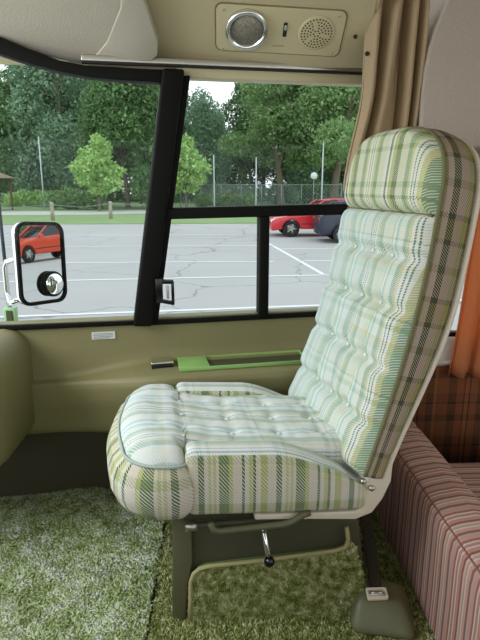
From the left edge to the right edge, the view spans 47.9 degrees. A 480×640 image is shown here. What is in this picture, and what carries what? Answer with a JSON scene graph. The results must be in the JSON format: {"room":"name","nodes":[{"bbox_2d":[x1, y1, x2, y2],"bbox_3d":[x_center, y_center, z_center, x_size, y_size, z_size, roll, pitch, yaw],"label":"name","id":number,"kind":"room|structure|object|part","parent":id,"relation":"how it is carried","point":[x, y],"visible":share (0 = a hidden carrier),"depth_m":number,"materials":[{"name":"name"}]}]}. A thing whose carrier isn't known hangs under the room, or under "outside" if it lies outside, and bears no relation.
{"room":"motorhome interior","nodes":[
{"label":"motorhome interior","id":0,"kind":"room"},
{"bbox_2d":[0,329,34,465],"bbox_3d":[-1.039,0.269,1.795,0.630,0.440,0.400,-1,14,-2],"label":"dashboard","id":1,"kind":"structure","parent":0,"point":[17,414],"depth_m":1.75,"materials":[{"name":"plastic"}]},
{"bbox_2d":[0,432,110,497],"bbox_3d":[-0.308,0.509,2.214,2.026,0.380,0.040,-3,14,-11],"label":"wall","id":2,"kind":"structure","parent":0,"point":[54,461],"depth_m":2.12,"materials":[{"name":"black plastic"}]},
{"bbox_2d":[59,59,175,69],"bbox_3d":[-0.291,-1.005,1.756,1.823,0.400,0.040,-3,14,-11],"label":"wall header","id":3,"kind":"structure","parent":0,"point":[139,67],"depth_m":1.76,"materials":[{"name":"beige plastic"}]},
{"bbox_2d":[0,0,157,62],"bbox_3d":[-0.638,-0.904,1.583,0.778,0.234,0.286,-1,14,-2],"label":"sun visor","id":4,"kind":"object","parent":3,"relation":"attached to","point":[66,30],"visible":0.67,"depth_m":1.62,"materials":[{"name":"grey plastic"}]},
{"bbox_2d":[176,68,361,86],"bbox_3d":[0.196,-0.851,1.875,0.836,0.055,0.062,-3,14,-11],"label":"trim","id":5,"kind":"structure","parent":3,"relation":"attached to","point":[210,75],"depth_m":1.84,"materials":[{"name":"beige plastic"}]},
{"bbox_2d":[417,0,479,152],"bbox_3d":[1.144,-0.863,1.853,1.140,0.542,0.270,-1,14,-2],"label":"wall","id":6,"kind":"structure","parent":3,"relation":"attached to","point":[450,89],"depth_m":1.72,"materials":[{"name":"beige plastic"}]},
{"bbox_2d":[146,520,165,638],"bbox_3d":[0.376,1.047,0.845,3.600,0.040,3.200,-1,14,-2],"label":"floor","id":7,"kind":"structure","parent":0,"point":[153,597],"depth_m":1.61,"materials":[{"name":"green carpet"}]},
{"bbox_2d":[0,486,165,639],"bbox_3d":[-0.667,0.798,1.691,0.842,0.032,1.035,-1,14,-2],"label":"carpet","id":8,"kind":"object","parent":7,"relation":"on","point":[76,563],"visible":0.9,"depth_m":1.72,"materials":[{"name":"green carpet"}]},
{"bbox_2d":[146,510,435,639],"bbox_3d":[0.160,0.810,1.668,0.859,0.018,0.896,-1,14,-2],"label":"floor carpet","id":9,"kind":"object","parent":7,"relation":"on","point":[163,626],"visible":0.21,"depth_m":1.51,"materials":[{"name":"green carpet"}]},
{"bbox_2d":[172,514,366,622],"bbox_3d":[0.089,0.652,1.655,0.573,0.356,0.353,-1,14,-2],"label":"pedestal","id":10,"kind":"object","parent":9,"relation":"on","point":[317,570],"visible":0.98,"depth_m":1.50,"materials":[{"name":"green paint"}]},
{"bbox_2d":[106,126,479,567],"bbox_3d":[0.098,0.022,1.516,0.955,1.079,0.597,-2,14,-9],"label":"chair","id":11,"kind":"object","parent":10,"relation":"on","point":[328,448],"visible":1,"depth_m":1.37,"materials":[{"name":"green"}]},
{"bbox_3d":[-0.124,0.523,1.368,0.030,0.024,0.023,-2,14,-9],"label":"rail","id":12,"kind":"part","parent":11,"relation":"part of","materials":[{"name":"silver metal"}]},
{"bbox_3d":[0.046,0.451,1.614,0.460,0.022,0.400,-2,14,-9],"label":"slide frame","id":13,"kind":"part","parent":11,"relation":"part of","materials":[{"name":"yellow paint"}]},
{"bbox_2d":[120,384,354,470],"bbox_3d":[-0.011,0.319,1.571,0.655,0.176,0.504,-2,14,-9],"label":"seat cushion","id":14,"kind":"object","parent":11,"relation":"on","point":[186,427],"depth_m":1.45,"materials":[{"name":"green fabric"}]},
{"bbox_3d":[0.029,0.520,1.393,0.290,0.027,0.019,-2,14,-9],"label":"slide rail","id":15,"kind":"part","parent":11,"relation":"part of","materials":[{"name":"black metal"}]},
{"bbox_3d":[0.049,0.509,1.357,0.265,0.041,0.020,-2,14,-9],"label":"slide handle","id":16,"kind":"part","parent":11,"relation":"part of","materials":[{"name":"green paint"}]},
{"bbox_3d":[0.059,0.551,1.402,0.013,0.081,0.121,-3,14,-13],"label":"lever","id":17,"kind":"part","parent":11,"relation":"part of","materials":[{"name":"silver metal"}]},
{"bbox_3d":[0.073,0.606,1.355,0.027,0.031,0.030,-2,14,-9],"label":"lever knob","id":18,"kind":"part","parent":11,"relation":"part of","materials":[{"name":"black plastic"}]},
{"bbox_2d":[288,208,434,474],"bbox_3d":[0.318,0.017,1.577,0.203,0.655,0.540,-3,14,-14],"label":"cushion","id":19,"kind":"object","parent":11,"relation":"on","point":[366,370],"depth_m":1.42,"materials":[{"name":"green fabric"}]},
{"bbox_2d":[350,513,414,639],"bbox_3d":[0.412,0.657,1.594,0.180,0.329,0.365,2,14,9],"label":"belt","id":20,"kind":"object","parent":9,"relation":"on","point":[384,608],"visible":0.89,"depth_m":1.48,"materials":[{"name":"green plastic"}]},
{"bbox_3d":[0.379,0.759,1.496,0.059,0.016,0.033,-1,14,-3],"label":"slot frame","id":21,"kind":"part","parent":20,"relation":"part of","materials":[{"name":"beige plastic"}]},
{"bbox_2d":[374,421,479,639],"bbox_3d":[0.951,0.654,1.578,0.860,0.368,0.960,-1,14,-2],"label":"sofa","id":22,"kind":"object","parent":7,"relation":"on","point":[428,513],"visible":0.8,"depth_m":1.52,"materials":[{"name":"fabric"}]},
{"bbox_2d":[449,462,479,499],"bbox_3d":[1.033,0.649,1.529,0.700,0.140,0.800,-1,14,-2],"label":"seat cushion","id":23,"kind":"object","parent":22,"relation":"on","point":[469,473],"depth_m":1.79,"materials":[{"name":"fabric"}]},
{"bbox_2d":[0,307,317,434],"bbox_3d":[-0.218,0.196,1.999,1.742,0.417,0.336,-3,14,-11],"label":"wall","id":24,"kind":"structure","parent":0,"point":[81,383],"depth_m":1.93,"materials":[{"name":"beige plastic"}]},
{"bbox_2d":[2,221,66,320],"bbox_3d":[-0.832,-0.166,2.186,0.263,0.464,0.188,-5,15,-20],"label":"mirror","id":25,"kind":"object","parent":24,"relation":"attached to","point":[38,248],"visible":0.93,"depth_m":2.17,"materials":[{"name":"silver metal"}]},
{"bbox_3d":[-0.950,-0.004,2.229,0.024,0.070,0.006,-1,14,-2],"label":"bracket plate","id":26,"kind":"part","parent":25,"relation":"part of","materials":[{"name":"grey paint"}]},
{"bbox_2d":[40,271,63,296],"bbox_3d":[-0.768,-0.148,2.213,0.032,0.105,0.104,8,16,29],"label":"round mirror","id":27,"kind":"object","parent":25,"relation":"attached to","point":[51,282],"depth_m":2.19,"materials":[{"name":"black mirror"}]},
{"bbox_2d":[0,37,162,330],"bbox_3d":[-0.713,-0.495,1.752,0.947,1.085,0.060,-3,14,-11],"label":"window","id":28,"kind":"structure","parent":24,"relation":"in","point":[10,50],"depth_m":1.71,"materials":[{"name":"black rubber"}]},
{"bbox_3d":[-0.713,-0.888,1.654,0.947,0.275,0.060,-3,14,-11],"label":"frame","id":29,"kind":"part","parent":28,"relation":"part of","materials":[{"name":"black rubber"}]},
{"bbox_2d":[92,331,114,339],"bbox_3d":[-0.486,0.055,1.925,0.081,0.026,0.005,-3,14,-11],"label":"sticker","id":30,"kind":"object","parent":24,"relation":"attached to","point":[110,334],"visible":1,"depth_m":1.92,"materials":[{"name":"white paper"}]},
{"bbox_2d":[133,68,183,325],"bbox_3d":[-0.284,-0.400,1.858,0.200,0.853,0.075,-3,14,-11],"label":"window pillar","id":31,"kind":"structure","parent":24,"relation":"attached to","point":[170,91],"depth_m":1.81,"materials":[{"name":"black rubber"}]},
{"bbox_2d":[150,357,173,368],"bbox_3d":[-0.278,0.169,1.930,0.080,0.058,0.060,-3,14,-11],"label":"ashtray","id":32,"kind":"object","parent":24,"relation":"attached to","point":[159,362],"visible":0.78,"depth_m":1.90,"materials":[{"name":"silver plastic"}]},
{"bbox_3d":[-0.278,0.145,1.924,0.080,0.008,0.060,-3,14,-11],"label":"tray lid","id":33,"kind":"part","parent":32,"relation":"part of","materials":[{"name":"silver metal"}]},
{"bbox_2d":[151,363,172,368],"bbox_3d":[-0.278,0.173,1.931,0.075,0.050,0.055,-3,14,-11],"label":"tray","id":34,"kind":"object","parent":32,"relation":"on","point":[154,365],"depth_m":1.90,"materials":[{"name":"black plastic"}]},
{"bbox_2d":[155,277,174,304],"bbox_3d":[-0.263,-0.100,1.892,0.065,0.098,0.022,-3,14,-11],"label":"window latch","id":35,"kind":"object","parent":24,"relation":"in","point":[159,282],"depth_m":1.88,"materials":[{"name":"black plastic"}]},
{"bbox_3d":[-0.283,-0.103,1.887,0.025,0.088,0.022,-3,14,-11],"label":"catch plate","id":36,"kind":"part","parent":35,"relation":"part of","materials":[{"name":"black plastic"}]},
{"bbox_2d":[177,350,301,371],"bbox_3d":[0.010,0.147,1.968,0.471,0.015,0.129,-3,14,-11],"label":"tray","id":37,"kind":"object","parent":24,"relation":"attached to","point":[192,363],"visible":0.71,"depth_m":1.95,"materials":[{"name":"green plastic"}]},
{"bbox_2d":[153,75,348,324],"bbox_3d":[0.123,-0.419,1.948,0.912,0.850,0.060,-3,14,-11],"label":"window","id":38,"kind":"structure","parent":24,"relation":"in","point":[263,213],"depth_m":1.94,"materials":[{"name":"black metal"}]},
{"bbox_2d":[0,0,375,67],"bbox_3d":[-0.362,-0.954,1.609,1.634,0.300,0.353,-1,14,-2],"label":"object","id":39,"kind":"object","parent":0,"point":[185,29],"depth_m":1.70,"materials":[{"name":"beige plastic"}]},
{"bbox_2d":[81,54,362,74],"bbox_3d":[-0.021,-0.842,1.786,0.972,0.026,0.020,-3,14,-11],"label":"track","id":40,"kind":"object","parent":39,"relation":"attached to","point":[85,59],"visible":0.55,"depth_m":1.76,"materials":[{"name":"silver metal"}]},
{"bbox_2d":[215,2,347,56],"bbox_3d":[0.126,-0.909,1.697,0.412,0.119,0.128,-1,14,-5],"label":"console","id":41,"kind":"object","parent":39,"relation":"attached to","point":[239,27],"visible":1,"depth_m":1.68,"materials":[{"name":"beige plastic"}]},
{"bbox_2d":[225,8,268,49],"bbox_3d":[0.021,-0.903,1.682,0.136,0.097,0.112,-1,14,-2],"label":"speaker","id":42,"kind":"object","parent":41,"relation":"attached to","point":[245,28],"depth_m":1.68,"materials":[{"name":"silver metal"}]},
{"bbox_2d":[283,22,287,36],"bbox_3d":[0.141,-0.907,1.688,0.012,0.032,0.038,-1,14,-2],"label":"switch","id":43,"kind":"object","parent":41,"relation":"attached to","point":[285,24],"depth_m":1.68,"materials":[{"name":"black plastic"}]},
{"bbox_2d":[298,16,334,49],"bbox_3d":[0.241,-0.904,1.701,0.116,0.076,0.091,-1,14,-2],"label":"speaker grille","id":44,"kind":"object","parent":41,"relation":"attached to","point":[314,32],"depth_m":1.70,"materials":[{"name":"beige plastic"}]},
{"bbox_2d":[343,0,429,191],"bbox_3d":[0.465,-0.739,1.743,0.243,0.630,0.082,-2,14,-9],"label":"curtain","id":45,"kind":"object","parent":39,"relation":"hanging from","point":[396,37],"visible":0.73,"depth_m":1.72,"materials":[{"name":"beige fabric"}]},
{"bbox_2d":[375,0,379,11],"bbox_3d":[0.400,-0.945,1.660,0.040,0.310,0.440,-1,14,-2],"label":"wall","id":46,"kind":"structure","parent":0,"point":[377,1],"depth_m":1.63,"materials":[{"name":"beige"}]},
{"bbox_3d":[1.316,0.403,2.352,1.580,0.520,0.050,-1,14,-2],"label":"wall","id":47,"kind":"structure","parent":0,"visible":0},
{"bbox_2d":[412,366,479,462],"bbox_3d":[1.278,0.406,2.300,1.500,0.460,0.012,-1,14,-2],"label":"panel","id":48,"kind":"object","parent":47,"relation":"attached to","point":[447,413],"visible":0.29,"depth_m":2.28,"materials":[{"name":"brown fabric"}]},
{"bbox_2d":[437,153,479,365],"bbox_3d":[1.382,-0.230,2.161,1.550,0.860,0.080,-1,14,-2],"label":"window","id":49,"kind":"structure","parent":47,"relation":"in","point":[445,358],"depth_m":2.21,"materials":[{"name":"grey plastic"}]},
{"bbox_2d":[448,209,479,377],"bbox_3d":[1.027,-0.190,2.098,0.360,0.866,0.034,-1,14,-2],"label":"curtain","id":50,"kind":"object","parent":49,"relation":"hanging from","point":[465,358],"visible":0.78,"depth_m":2.14,"materials":[{"name":"orange fabric"}]},
{"label":"outside","id":51,"kind":"structure","parent":0,"visible":0},
{"bbox_2d":[0,203,10,306],"bbox_3d":[-1.073,-0.521,2.401,0.016,1.650,0.015,-1,14,-2],"label":"antenna","id":52,"kind":"object","parent":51,"point":[1,222],"visible":0.21,"depth_m":2.43,"materials":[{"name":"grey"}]},
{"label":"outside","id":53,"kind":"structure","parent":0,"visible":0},
{"bbox_2d":[0,224,464,329],"bbox_3d":[-0.711,-2.026,16.278,120.000,0.056,27.400,-1,14,-2],"label":"asphalt","id":54,"kind":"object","parent":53,"point":[211,267],"visible":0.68,"depth_m":12.90,"materials":[{"name":"grey asphalt"}]},
{"bbox_2d":[269,198,344,236],"bbox_3d":[3.262,-4.139,21.706,4.325,1.440,2.000,-1,14,-4],"label":"car","id":55,"kind":"object","parent":54,"relation":"on","point":[283,224],"visible":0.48,"depth_m":20.88,"materials":[{"name":"red paint"}]},
{"bbox_3d":[3.848,-4.582,21.643,2.716,0.519,1.544,-1,14,-4],"label":"cabin glass","id":56,"kind":"part","parent":55,"relation":"part of","materials":[{"name":"black"}]},
{"bbox_2d":[312,200,345,242],"bbox_3d":[4.864,-3.551,19.346,4.325,1.440,2.000,0,14,0],"label":"car","id":57,"kind":"object","parent":54,"relation":"on","point":[323,225],"visible":0.22,"depth_m":18.58,"materials":[{"name":"blue paint"}]},
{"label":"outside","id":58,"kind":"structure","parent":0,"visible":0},
{"bbox_2d":[0,194,325,224],"bbox_3d":[-3.215,-15.925,71.913,180.000,0.050,92.600,-1,14,-2],"label":"lawn","id":59,"kind":"structure","parent":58,"point":[116,206],"depth_m":32.24,"materials":[{"name":"green plant"}]},
{"bbox_2d":[0,173,13,209],"bbox_3d":[-21.067,-10.238,41.890,6.000,3.500,4.000,-1,14,-2],"label":"shelter","id":60,"kind":"object","parent":59,"relation":"on","point":[2,175],"visible":0.89,"depth_m":43.52,"materials":[{"name":"brown"}]},
{"bbox_3d":[-18.544,-10.191,43.769,0.166,2.500,0.166,-6,15,-24],"label":"post","id":61,"kind":"part","parent":60,"relation":"part of","materials":[{"name":"brown wood"}]},
{"bbox_2d":[0,67,54,194],"bbox_3d":[-22.155,-17.631,52.132,7.562,12.925,7.184,13,19,42],"label":"broadleaf tree","id":62,"kind":"object","parent":59,"relation":"on","point":[6,156],"visible":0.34,"depth_m":50.55,"materials":[{"name":"green plant"}]},
{"bbox_2d":[0,65,60,191],"bbox_3d":[-25.806,-23.604,67.367,9.368,18.060,8.972,7,15,25],"label":"broadleaf tree","id":63,"kind":"object","parent":59,"relation":"on","point":[4,65],"visible":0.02,"depth_m":65.81,"materials":[{"name":"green plant"}]},
{"bbox_2d":[2,188,69,206],"bbox_3d":[-18.383,-11.136,49.914,6.908,2.130,2.594,-3,14,-10],"label":"shrub","id":64,"kind":"object","parent":59,"relation":"on","point":[17,196],"visible":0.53,"depth_m":49.36,"materials":[{"name":"green plant"}]},
{"bbox_2d":[38,137,44,208],"bbox_3d":[-16.433,-12.129,44.721,0.129,5.800,0.129,5,15,19],"label":"light pole","id":65,"kind":"object","parent":59,"relation":"on","point":[38,137],"visible":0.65,"depth_m":44.68,"materials":[{"name":"grey metal"}]},
{"bbox_2d":[0,179,84,202],"bbox_3d":[-24.856,-14.626,61.346,14.804,3.658,2.886,0,14,-1],"label":"shrub","id":66,"kind":"object","parent":59,"relation":"on","point":[56,187],"visible":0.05,"depth_m":60.86,"materials":[{"name":"green plant"}]},
{"bbox_2d":[1,65,94,202],"bbox_3d":[-17.025,-19.643,49.911,9.372,18.864,9.786,-11,18,-37],"label":"broadleaf tree","id":67,"kind":"object","parent":59,"relation":"on","point":[51,118],"visible":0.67,"depth_m":48.66,"materials":[{"name":"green plant"}]},
{"bbox_2d":[50,202,54,219],"bbox_3d":[-10.602,-6.133,30.489,0.220,1.050,0.209,-1,14,-2],"label":"wooden post","id":68,"kind":"object","parent":59,"relation":"on","point":[52,205],"visible":0.97,"depth_m":30.42,"materials":[{"name":"beige wood"}]},
{"bbox_2d":[1,203,140,208],"bbox_3d":[-9.589,-6.489,30.987,10.411,0.336,0.510,-6,15,-21],"label":"cable","id":69,"kind":"object","parent":68,"relation":"attached to","point":[109,203],"visible":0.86,"depth_m":30.86,"materials":[{"name":"grey metal"}]},
{"bbox_2d":[42,185,107,209],"bbox_3d":[-13.470,-9.887,44.173,5.220,2.210,2.426,-1,14,-5],"label":"shrub","id":70,"kind":"object","parent":59,"relation":"on","point":[78,198],"visible":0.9,"depth_m":43.69,"materials":[{"name":"green plant"}]},
{"bbox_2d":[58,180,144,201],"bbox_3d":[-15.287,-15.135,63.886,12.878,3.230,2.872,0,14,1],"label":"shrub","id":71,"kind":"object","parent":59,"relation":"on","point":[117,194],"visible":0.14,"depth_m":63.61,"materials":[{"name":"green plant"}]},
{"bbox_2d":[68,80,141,201],"bbox_3d":[-15.813,-23.209,64.165,10.505,17.955,9.979,-3,14,-13],"label":"broadleaf tree","id":72,"kind":"object","parent":59,"relation":"on","point":[86,80],"visible":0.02,"depth_m":64.60,"materials":[{"name":"green plant"}]},
{"bbox_2d":[108,201,112,218],"bbox_3d":[-7.692,-6.527,32.069,0.220,1.050,0.209,-1,14,-2],"label":"wooden post","id":73,"kind":"object","parent":59,"relation":"on","point":[109,205],"visible":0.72,"depth_m":31.99,"materials":[{"name":"beige wood"}]},
{"bbox_2d":[69,79,159,207],"bbox_3d":[-9.482,-17.298,45.105,9.183,15.694,8.723,10,17,34],"label":"broadleaf tree","id":74,"kind":"object","parent":59,"relation":"on","point":[117,106],"visible":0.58,"depth_m":43.30,"materials":[{"name":"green plant"}]},
{"bbox_2d":[127,85,193,201],"bbox_3d":[-10.103,-23.300,66.293,9.331,17.987,8.936,1,14,4],"label":"broadleaf tree","id":75,"kind":"object","parent":59,"relation":"on","point":[156,85],"visible":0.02,"depth_m":64.85,"materials":[{"name":"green plant"}]},
{"bbox_2d":[142,182,205,202],"bbox_3d":[-6.298,-14.617,61.992,9.838,3.376,3.030,-1,14,-2],"label":"shrub","id":76,"kind":"object","parent":59,"relation":"on","point":[183,194],"visible":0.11,"depth_m":61.70,"materials":[{"name":"green plant"}]},
{"bbox_2d":[183,88,195,194],"bbox_3d":[-11.152,-27.403,76.207,11.112,20.281,12.180,13,19,42],"label":"broadleaf tree","id":77,"kind":"object","parent":59,"relation":"on","point":[189,98],"visible":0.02,"depth_m":74.63,"materials":[{"name":"green plant"}]},
{"bbox_2d":[175,134,212,206],"bbox_3d":[-4.546,-12.143,44.335,4.397,6.005,4.543,-7,16,-26],"label":"young tree","id":78,"kind":"object","parent":59,"relation":"on","point":[190,162],"visible":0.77,"depth_m":43.56,"materials":[{"name":"green plant"}]},
{"bbox_2d":[182,86,234,193],"bbox_3d":[-3.594,-18.941,59.119,6.314,12.708,6.592,7,16,26],"label":"broadleaf tree","id":79,"kind":"object","parent":59,"relation":"on","point":[206,123],"visible":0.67,"depth_m":57.34,"materials":[{"name":"green plant"}]},
{"bbox_2d":[193,98,227,191],"bbox_3d":[-4.826,-24.477,77.976,7.439,14.421,7.719,-3,14,-11],"label":"broadleaf tree","id":80,"kind":"object","parent":59,"relation":"on","point":[214,106],"visible":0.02,"depth_m":77.14,"materials":[{"name":"green plant"}]},
{"bbox_2d":[213,155,214,205],"bbox_3d":[-2.191,-11.601,45.494,0.129,4.400,0.129,5,15,19],"label":"light pole","id":81,"kind":"object","parent":59,"relation":"on","point":[213,155],"visible":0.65,"depth_m":45.51,"materials":[{"name":"grey metal"}]},
{"bbox_2d":[192,189,254,206],"bbox_3d":[-1.375,-10.928,49.057,5.939,1.949,2.542,-1,14,-2],"label":"shrub","id":82,"kind":"object","parent":59,"relation":"on","point":[218,197],"visible":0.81,"depth_m":48.48,"materials":[{"name":"green plant"}]},
{"bbox_2d":[229,95,274,197],"bbox_3d":[3.155,-26.998,80.531,11.401,17.335,13.169,-2,14,-8],"label":"broadleaf tree","id":83,"kind":"object","parent":59,"relation":"on","point":[240,95],"visible":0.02,"depth_m":81.06,"materials":[{"name":"green plant"}]},
{"bbox_2d":[208,180,300,203],"bbox_3d":[1.487,-13.217,56.572,9.721,2.878,2.756,-1,14,-2],"label":"shrub","id":84,"kind":"object","parent":59,"relation":"on","point":[290,197],"visible":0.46,"depth_m":56.25,"materials":[{"name":"green plant"}]},
{"bbox_2d":[255,157,256,204],"bbox_3d":[1.385,-11.832,46.629,0.129,4.300,0.129,5,15,19],"label":"light pole","id":85,"kind":"object","parent":59,"relation":"on","point":[256,157],"visible":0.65,"depth_m":46.63,"materials":[{"name":"grey metal"}]},
{"bbox_2d":[221,82,293,190],"bbox_3d":[1.667,-23.456,66.468,10.132,17.316,9.624,-4,15,-15],"label":"broadleaf tree","id":86,"kind":"object","parent":59,"relation":"on","point":[240,165],"visible":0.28,"depth_m":64.72,"materials":[{"name":"green plant"}]},
{"bbox_2d":[174,184,344,206],"bbox_3d":[5.276,-11.139,48.524,24.802,2.062,0.069,-1,14,-2],"label":"wire fence","id":87,"kind":"object","parent":59,"relation":"on","point":[281,189],"visible":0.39,"depth_m":48.31,"materials":[{"name":"silver metal"}]},
{"bbox_3d":[4.589,-12.084,48.258,23.348,0.070,0.061,-1,14,-2],"label":"rail","id":88,"kind":"part","parent":87,"relation":"part of","materials":[{"name":"silver metal"}]},
{"bbox_2d":[213,83,321,204],"bbox_3d":[4.542,-19.899,52.820,13.112,16.966,10.639,-4,14,-15],"label":"broadleaf tree","id":89,"kind":"object","parent":59,"relation":"on","point":[267,119],"visible":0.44,"depth_m":52.06,"materials":[{"name":"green plant"}]},
{"bbox_2d":[268,84,323,201],"bbox_3d":[7.009,-23.613,65.644,9.419,18.960,9.836,12,18,39],"label":"broadleaf tree","id":90,"kind":"object","parent":59,"relation":"on","point":[305,175],"visible":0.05,"depth_m":63.88,"materials":[{"name":"green plant"}]},
{"bbox_2d":[268,173,325,186],"bbox_3d":[9.437,-27.224,80.083,9.887,18.046,10.838,7,16,27],"label":"broadleaf tree","id":91,"kind":"object","parent":59,"relation":"on","point":[271,180],"visible":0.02,"depth_m":79.07,"materials":[{"name":"green plant"}]},
{"bbox_2d":[284,179,343,203],"bbox_3d":[9.789,-13.827,58.942,10.896,3.152,2.523,-1,14,-4],"label":"shrub","id":92,"kind":"object","parent":59,"relation":"on","point":[326,193],"visible":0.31,"depth_m":58.46,"materials":[{"name":"green plant"}]},
{"bbox_2d":[272,84,361,197],"bbox_3d":[8.930,-19.125,49.712,10.639,16.966,13.112,-7,16,-28],"label":"broadleaf tree","id":93,"kind":"object","parent":59,"relation":"on","point":[336,108],"visible":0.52,"depth_m":47.48,"materials":[{"name":"green plant"}]},
{"bbox_2d":[321,142,323,198],"bbox_3d":[6.828,-11.987,44.772,0.129,5.500,0.129,5,15,19],"label":"light pole","id":94,"kind":"object","parent":59,"relation":"on","point":[323,142],"visible":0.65,"depth_m":44.68,"materials":[{"name":"grey metal"}]},
{"bbox_2d":[319,161,346,196],"bbox_3d":[15.441,-27.374,77.682,10.984,20.521,10.585,2,14,7],"label":"broadleaf tree","id":95,"kind":"object","parent":59,"relation":"on","point":[329,175],"visible":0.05,"depth_m":76.34,"materials":[{"name":"green plant"}]},
{"bbox_2d":[320,141,350,174],"bbox_3d":[11.607,-23.422,67.603,12.866,16.648,10.440,2,14,7],"label":"broadleaf tree","id":96,"kind":"object","parent":59,"relation":"on","point":[343,167],"visible":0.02,"depth_m":67.34,"materials":[{"name":"green plant"}]},
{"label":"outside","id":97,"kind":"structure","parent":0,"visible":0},
{"bbox_2d":[1,210,145,214],"bbox_3d":[-16.706,-8.253,41.028,91.063,0.025,10.990,-2,14,-7],"label":"path","id":98,"kind":"structure","parent":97,"point":[122,211],"depth_m":39.07,"materials":[{"name":"grey concrete"}]},
{"bbox_2d":[68,132,127,210],"bbox_3d":[-10.472,-10.950,40.166,4.316,5.705,4.177,-1,14,-2],"label":"young tree","id":99,"kind":"object","parent":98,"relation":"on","point":[96,159],"visible":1,"depth_m":39.41,"materials":[{"name":"green plant"}]},
{"bbox_2d":[311,172,316,199],"bbox_3d":[5.992,-10.508,44.049,0.560,2.980,0.096,-1,14,-2],"label":"sign","id":100,"kind":"object","parent":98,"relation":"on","point":[313,175],"visible":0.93,"depth_m":43.74,"materials":[{"name":"silver metal"}]}
]}

